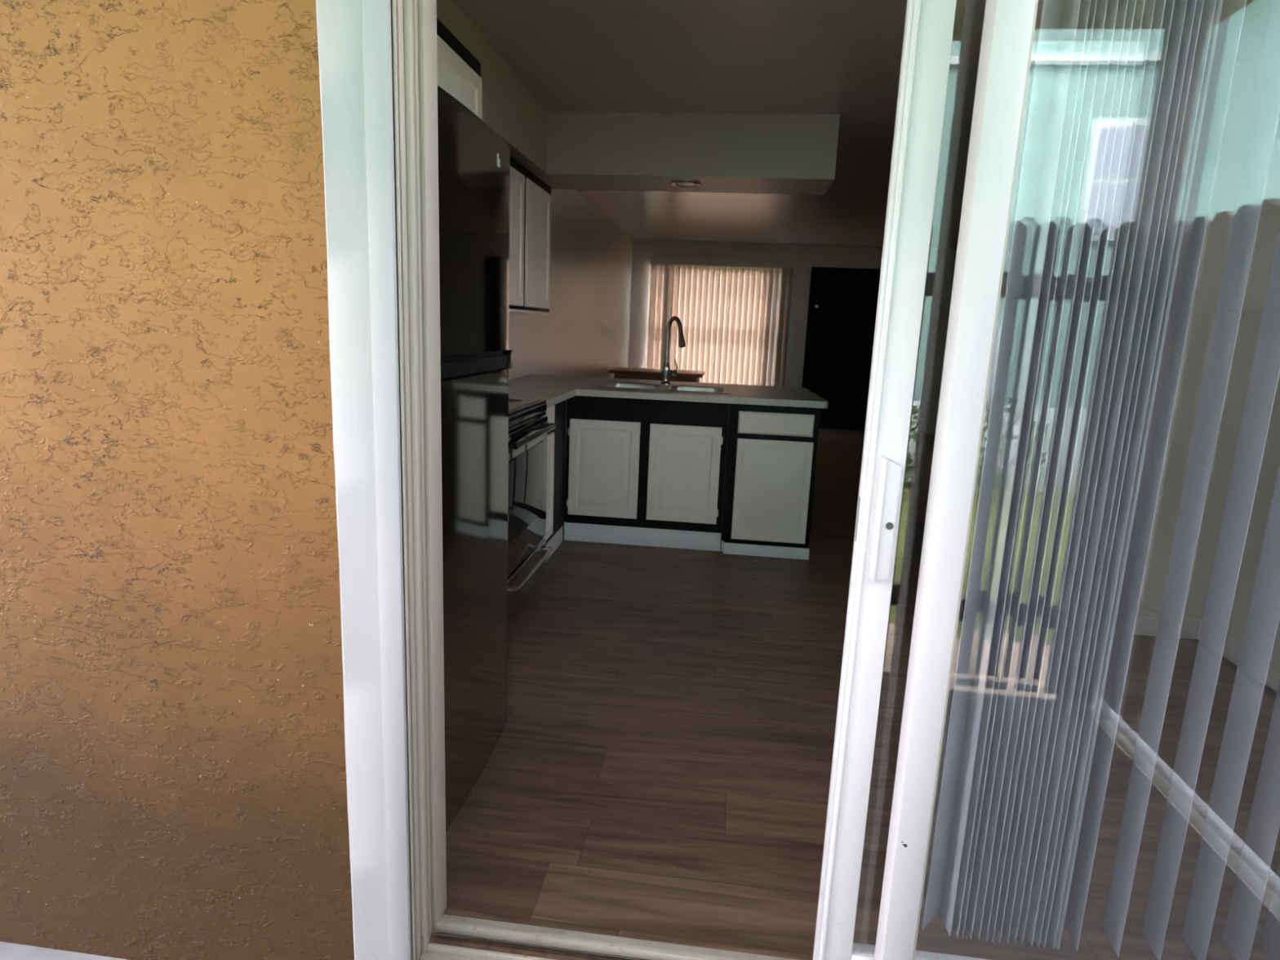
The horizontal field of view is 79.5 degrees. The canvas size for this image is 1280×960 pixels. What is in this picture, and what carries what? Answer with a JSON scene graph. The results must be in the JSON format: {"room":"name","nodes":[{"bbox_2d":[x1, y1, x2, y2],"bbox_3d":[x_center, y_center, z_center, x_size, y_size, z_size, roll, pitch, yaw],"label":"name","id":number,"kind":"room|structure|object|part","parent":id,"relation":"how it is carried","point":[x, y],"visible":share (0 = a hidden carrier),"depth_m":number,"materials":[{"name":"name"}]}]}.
{"room":"outdoor patio","nodes":[
{"label":"outdoor patio","id":0,"kind":"room"},
{"bbox_2d":[0,0,354,959],"bbox_3d":[-1.134,-0.212,1.478,5.800,2.600,0.110,4,11,6],"label":"wall","id":1,"kind":"structure","parent":0,"point":[173,780],"depth_m":1.44,"materials":[{"name":"beige paint"}]},
{"bbox_2d":[315,0,446,959],"bbox_3d":[-0.470,-0.015,1.442,0.139,2.200,0.178,4,11,6],"label":"trim","id":2,"kind":"structure","parent":1,"relation":"attached to","point":[378,64],"depth_m":1.38,"materials":[{"name":"white paint"}]},
{"bbox_3d":[-0.442,0.001,1.369,0.044,2.200,0.038,4,11,6],"label":"edge moulding","id":3,"kind":"part","parent":2,"relation":"part of","materials":[{"name":"white paint"}]},
{"bbox_2d":[813,0,990,959],"bbox_3d":[0.846,0.041,1.274,0.934,2.038,0.071,4,11,6],"label":"door","id":4,"kind":"structure","parent":1,"relation":"in","point":[929,24],"depth_m":1.30,"materials":[{"name":"white paint"}]},
{"bbox_3d":[0.420,0.068,1.315,0.030,0.215,0.037,4,11,6],"label":"handle","id":5,"kind":"part","parent":4,"relation":"part of","materials":[{"name":"white paint"}]},
{"bbox_3d":[0.809,0.993,1.485,0.796,0.088,0.035,4,11,6],"label":"rail","id":6,"kind":"part","parent":4,"relation":"part of","materials":[{"name":"white metal"}]},
{"bbox_2d":[874,0,1038,959],"bbox_3d":[0.938,0.059,1.221,0.918,2.064,0.061,4,11,6],"label":"door","id":7,"kind":"structure","parent":1,"relation":"in","point":[1009,25],"depth_m":1.23,"materials":[{"name":"white paint"}]},
{"bbox_2d":[920,0,1279,959],"bbox_3d":[1.016,-0.035,1.429,0.900,2.065,0.089,4,11,6],"label":"vertical blind","id":8,"kind":"object","parent":1,"relation":"attached to","point":[1129,101],"visible":0.95,"depth_m":1.44,"materials":[{"name":"white plastic"}]},
{"bbox_2d":[508,189,633,468],"bbox_3d":[-0.741,-1.163,6.057,0.100,2.400,9.230,4,11,6],"label":"wall","id":9,"kind":"structure","parent":0,"point":[584,332],"depth_m":7.02,"materials":[{"name":"white paint"}]},
{"bbox_2d":[436,17,482,119],"bbox_3d":[-0.848,-1.069,1.936,0.596,0.290,1.060,4,11,6],"label":"upper cabinet","id":10,"kind":"object","parent":9,"relation":"attached to","point":[459,72],"visible":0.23,"depth_m":2.19,"materials":[{"name":"white wood"}]},
{"bbox_2d":[510,353,514,371],"bbox_3d":[-0.829,-0.763,4.997,0.006,0.114,0.080,4,11,6],"label":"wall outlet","id":11,"kind":"object","parent":9,"relation":"attached to","point":[513,368],"visible":0.56,"depth_m":5.01,"materials":[{"name":"white plastic"}]},
{"bbox_2d":[509,156,551,314],"bbox_3d":[-0.743,-1.245,4.014,0.328,0.720,1.080,4,11,6],"label":"upper cabinet","id":12,"kind":"object","parent":9,"relation":"attached to","point":[530,197],"visible":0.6,"depth_m":4.02,"materials":[{"name":"white wood"}]},
{"bbox_3d":[-0.625,-1.172,3.713,0.018,0.640,0.435,4,11,6],"label":"door","id":13,"kind":"part","parent":12,"relation":"part of","materials":[{"name":"white wood"}]},
{"bbox_3d":[-0.763,-0.900,4.082,0.318,0.015,1.055,4,11,6],"label":"trim","id":14,"kind":"part","parent":12,"relation":"part of","materials":[{"name":"white wood"}]},
{"bbox_3d":[-0.561,-1.275,4.234,0.018,0.640,0.515,4,11,6],"label":"door","id":15,"kind":"part","parent":12,"relation":"part of","materials":[{"name":"white wood"}]},
{"bbox_2d":[628,239,1010,437],"bbox_3d":[2.902,-1.866,10.271,6.120,2.400,0.120,4,11,6],"label":"wall","id":16,"kind":"structure","parent":0,"point":[941,261],"depth_m":10.18,"materials":[{"name":"paint"}]},
{"bbox_2d":[646,257,795,386],"bbox_3d":[1.047,-2.053,10.341,1.900,1.750,0.111,4,11,6],"label":"vertical blind","id":17,"kind":"object","parent":16,"relation":"attached to","point":[731,313],"visible":0.74,"depth_m":10.30,"materials":[{"name":"white plastic"}]},
{"bbox_3d":[1.081,-2.869,10.183,1.900,0.085,0.098,4,11,6],"label":"head rail","id":18,"kind":"part","parent":17,"relation":"part of","materials":[{"name":"white plastic"}]},
{"bbox_2d":[801,266,880,431],"bbox_3d":[2.681,-1.734,10.283,0.945,2.120,0.160,4,11,6],"label":"door","id":19,"kind":"structure","parent":16,"relation":"in","point":[842,304],"depth_m":10.26,"materials":[{"name":"black paint"}]},
{"bbox_3d":[2.639,-0.702,10.492,0.885,0.012,0.160,4,11,6],"label":"sill","id":20,"kind":"part","parent":19,"relation":"part of","materials":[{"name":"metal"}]},
{"bbox_2d":[443,428,1279,959],"bbox_3d":[2.250,0.253,6.021,6.220,0.120,9.330,4,11,6],"label":"floor","id":21,"kind":"structure","parent":0,"point":[659,768],"depth_m":2.36,"materials":[{"name":"brown wood"}]},
{"bbox_2d":[437,85,512,832],"bbox_3d":[-0.802,-0.012,1.990,0.773,1.752,0.740,4,11,6],"label":"refrigerator","id":22,"kind":"object","parent":21,"relation":"on","point":[474,160],"visible":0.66,"depth_m":1.93,"materials":[{"name":"metal"}]},
{"bbox_3d":[-0.429,-0.580,1.832,0.071,0.547,0.740,4,11,6],"label":"freezer door","id":23,"kind":"part","parent":22,"relation":"part of","materials":[{"name":"metal"}]},
{"bbox_3d":[-0.465,0.287,2.008,0.071,1.115,0.740,4,11,6],"label":"door","id":24,"kind":"part","parent":22,"relation":"part of","materials":[{"name":"metal"}]},
{"bbox_2d":[506,396,555,622],"bbox_3d":[-0.743,0.083,3.432,0.606,1.000,0.747,4,11,6],"label":"stove","id":25,"kind":"object","parent":21,"relation":"on","point":[529,427],"visible":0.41,"depth_m":3.39,"materials":[{"name":"black metal"}]},
{"bbox_3d":[-0.756,-0.335,3.351,0.505,0.002,0.707,4,11,6],"label":"glass plate","id":26,"kind":"part","parent":25,"relation":"part of","materials":[{"name":"black glass"}]},
{"bbox_3d":[-0.531,0.451,3.479,0.033,0.187,0.739,4,11,6],"label":"drawer","id":27,"kind":"part","parent":25,"relation":"part of","materials":[{"name":"metal"}]},
{"bbox_2d":[508,398,546,417],"bbox_3d":[-0.755,-0.325,3.353,0.548,0.019,0.747,4,11,6],"label":"cooktop","id":28,"kind":"object","parent":25,"relation":"in","point":[517,407],"depth_m":3.40,"materials":[{"name":"black ceramic"}]},
{"bbox_3d":[-0.515,0.054,3.398,0.033,0.597,0.739,4,11,6],"label":"oven door","id":29,"kind":"part","parent":25,"relation":"part of","materials":[{"name":"glass"}]},
{"bbox_3d":[-0.504,-0.270,3.333,0.027,0.059,0.741,4,11,6],"label":"panel","id":30,"kind":"part","parent":25,"relation":"part of","materials":[{"name":"black metal"}]},
{"bbox_3d":[-0.484,0.396,3.488,0.052,0.022,0.617,4,11,6],"label":"handle","id":31,"kind":"part","parent":25,"relation":"part of","materials":[{"name":"metal"}]},
{"bbox_3d":[-0.459,-0.197,3.342,0.058,0.029,0.657,4,11,6],"label":"handle","id":32,"kind":"part","parent":25,"relation":"part of","materials":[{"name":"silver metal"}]},
{"bbox_2d":[542,400,566,562],"bbox_3d":[-0.719,-0.008,4.196,0.491,0.876,0.762,4,11,6],"label":"base cabinet","id":33,"kind":"object","parent":21,"relation":"on","point":[556,442],"visible":0.25,"depth_m":4.31,"materials":[{"name":"white paint"}]},
{"bbox_3d":[-0.504,0.058,4.018,0.018,0.565,0.405,4,11,6],"label":"door","id":34,"kind":"part","parent":33,"relation":"part of","materials":[{"name":"white wood"}]},
{"bbox_3d":[-0.490,-0.307,3.944,0.018,0.130,0.405,4,11,6],"label":"drawer","id":35,"kind":"part","parent":33,"relation":"part of","materials":[{"name":"white wood"}]},
{"bbox_2d":[564,395,729,551],"bbox_3d":[0.058,-0.092,4.772,0.937,0.876,0.613,4,11,6],"label":"base cabinet","id":36,"kind":"object","parent":21,"relation":"on","point":[639,472],"visible":0.98,"depth_m":4.47,"materials":[{"name":"white wood"}]},
{"bbox_3d":[-0.214,-0.063,4.506,0.413,0.571,0.018,4,11,6],"label":"door","id":37,"kind":"part","parent":36,"relation":"part of","materials":[{"name":"white wood"}]},
{"bbox_2d":[508,372,828,408],"bbox_3d":[0.084,-0.510,4.492,1.960,0.053,1.733,4,11,6],"label":"countertop","id":38,"kind":"structure","parent":36,"relation":"on","point":[555,389],"depth_m":4.39,"materials":[{"name":"laminate"}]},
{"bbox_2d":[592,381,732,394],"bbox_3d":[0.152,-0.492,4.771,0.827,0.170,0.520,4,11,6],"label":"sink","id":39,"kind":"object","parent":38,"relation":"in","point":[609,384],"visible":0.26,"depth_m":4.89,"materials":[{"name":"metal"}]},
{"bbox_2d":[660,315,685,384],"bbox_3d":[0.226,-0.813,4.853,0.087,0.432,0.228,-5,14,-34],"label":"faucet","id":40,"kind":"object","parent":38,"relation":"on","point":[666,371],"visible":1,"depth_m":4.90,"materials":[{"name":"silver metal"}]},
{"bbox_3d":[0.211,-0.722,4.920,0.064,0.106,0.034,6,12,19],"label":"lever","id":41,"kind":"part","parent":40,"relation":"part of","materials":[{"name":"silver metal"}]},
{"bbox_3d":[0.252,-0.033,4.455,0.411,0.567,0.018,4,11,6],"label":"door","id":42,"kind":"part","parent":36,"relation":"part of","materials":[{"name":"white wood"}]},
{"bbox_2d":[608,367,705,382],"bbox_3d":[0.202,-0.931,9.236,1.085,0.762,0.700,4,11,6],"label":"table","id":43,"kind":"object","parent":21,"relation":"on","point":[633,373],"visible":0.52,"depth_m":8.89,"materials":[{"name":"red wood"}]},
{"bbox_3d":[-0.280,-0.887,9.027,0.060,0.722,0.060,4,11,6],"label":"leg","id":44,"kind":"part","parent":43,"relation":"part of","materials":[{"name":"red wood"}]},
{"bbox_3d":[0.618,-0.831,8.928,0.060,0.722,0.060,4,11,6],"label":"leg","id":45,"kind":"part","parent":43,"relation":"part of","materials":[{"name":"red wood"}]},
{"bbox_2d":[720,403,820,559],"bbox_3d":[0.774,-0.044,4.677,0.508,0.876,0.646,4,11,6],"label":"base cabinet","id":46,"kind":"object","parent":21,"relation":"on","point":[771,459],"visible":0.92,"depth_m":4.36,"materials":[{"name":"white paint"}]},
{"bbox_3d":[0.748,0.065,4.380,0.421,0.586,0.018,4,11,6],"label":"door","id":47,"kind":"part","parent":46,"relation":"part of","materials":[{"name":"white wood"}]},
{"bbox_3d":[0.759,-0.312,4.304,0.417,0.124,0.018,4,11,6],"label":"drawer","id":48,"kind":"part","parent":46,"relation":"part of","materials":[{"name":"white wood"}]},
{"bbox_2d":[452,0,1272,250],"bbox_3d":[2.349,-2.183,5.518,6.220,0.060,9.350,4,11,6],"label":"ceiling","id":49,"kind":"structure","parent":0,"point":[842,57],"depth_m":3.47,"materials":[{"name":"white paint"}]},
{"bbox_2d":[436,0,839,195],"bbox_3d":[-0.055,-1.564,2.927,1.895,0.320,3.450,4,11,6],"label":"soffit","id":50,"kind":"structure","parent":49,"relation":"attached to","point":[770,153],"depth_m":4.10,"materials":[{"name":"paint"}]},
{"bbox_2d":[671,180,701,187],"bbox_3d":[0.259,-1.668,4.339,0.170,0.010,0.170,4,11,6],"label":"recessed light","id":51,"kind":"object","parent":50,"relation":"attached to","point":[684,184],"visible":1,"depth_m":4.33,"materials":[{"name":"silver metal"}]},
{"bbox_2d":[675,182,696,186],"bbox_3d":[0.259,-1.670,4.339,0.124,0.004,0.124,4,11,6],"label":"diffuser","id":52,"kind":"object","parent":51,"relation":"attached to","point":[677,184],"depth_m":4.35,"materials":[{"name":"white plastic"}]},
{"bbox_2d":[1137,61,1279,618],"bbox_3d":[2.172,-0.493,3.332,0.820,2.400,0.100,4,11,6],"label":"wall","id":53,"kind":"structure","parent":0,"point":[1246,73],"depth_m":3.24,"materials":[{"name":"white paint"}]},
{"bbox_2d":[1133,613,1200,639],"bbox_3d":[2.112,0.646,3.506,0.806,0.095,0.014,4,11,6],"label":"baseboard","id":54,"kind":"structure","parent":53,"relation":"attached to","point":[1145,624],"depth_m":3.47,"materials":[{"name":"white wood"}]},
{"bbox_2d":[1226,373,1279,666],"bbox_3d":[4.125,-0.856,5.521,2.530,2.400,9.230,4,11,6],"label":"wall","id":55,"kind":"structure","parent":0,"point":[1270,462],"depth_m":3.13,"materials":[{"name":"white paint"}]},
{"bbox_2d":[1197,618,1279,692],"bbox_3d":[2.393,0.875,2.430,0.014,0.095,2.130,4,11,6],"label":"baseboard","id":56,"kind":"structure","parent":55,"relation":"attached to","point":[1232,649],"depth_m":3.19,"materials":[{"name":"white wood"}]},
{"bbox_3d":[0.531,0.666,5.199,60.000,0.260,70.000,4,11,6],"label":"ground","id":57,"kind":"structure","parent":0,"visible":0},
{"bbox_2d":[0,941,127,959],"bbox_3d":[-1.315,1.254,0.855,5.760,0.120,1.710,4,11,6],"label":"patio slab","id":58,"kind":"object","parent":57,"relation":"on","point":[8,951],"depth_m":1.67,"materials":[{"name":"paint"}]},
{"bbox_2d":[418,914,796,959],"bbox_3d":[0.450,1.076,1.522,1.825,0.106,0.180,4,11,6],"label":"door track","id":59,"kind":"object","parent":58,"relation":"on","point":[456,937],"visible":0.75,"depth_m":1.63,"materials":[{"name":"white metal"}]},
{"bbox_3d":[0.446,1.085,1.486,1.825,0.103,0.105,4,11,6],"label":"sill","id":60,"kind":"part","parent":59,"relation":"part of","materials":[{"name":"beige paint"}]},
{"bbox_3d":[0.461,1.032,1.548,1.815,0.011,0.005,4,11,6],"label":"rail","id":61,"kind":"part","parent":59,"relation":"part of","materials":[{"name":"metal"}]}
]}

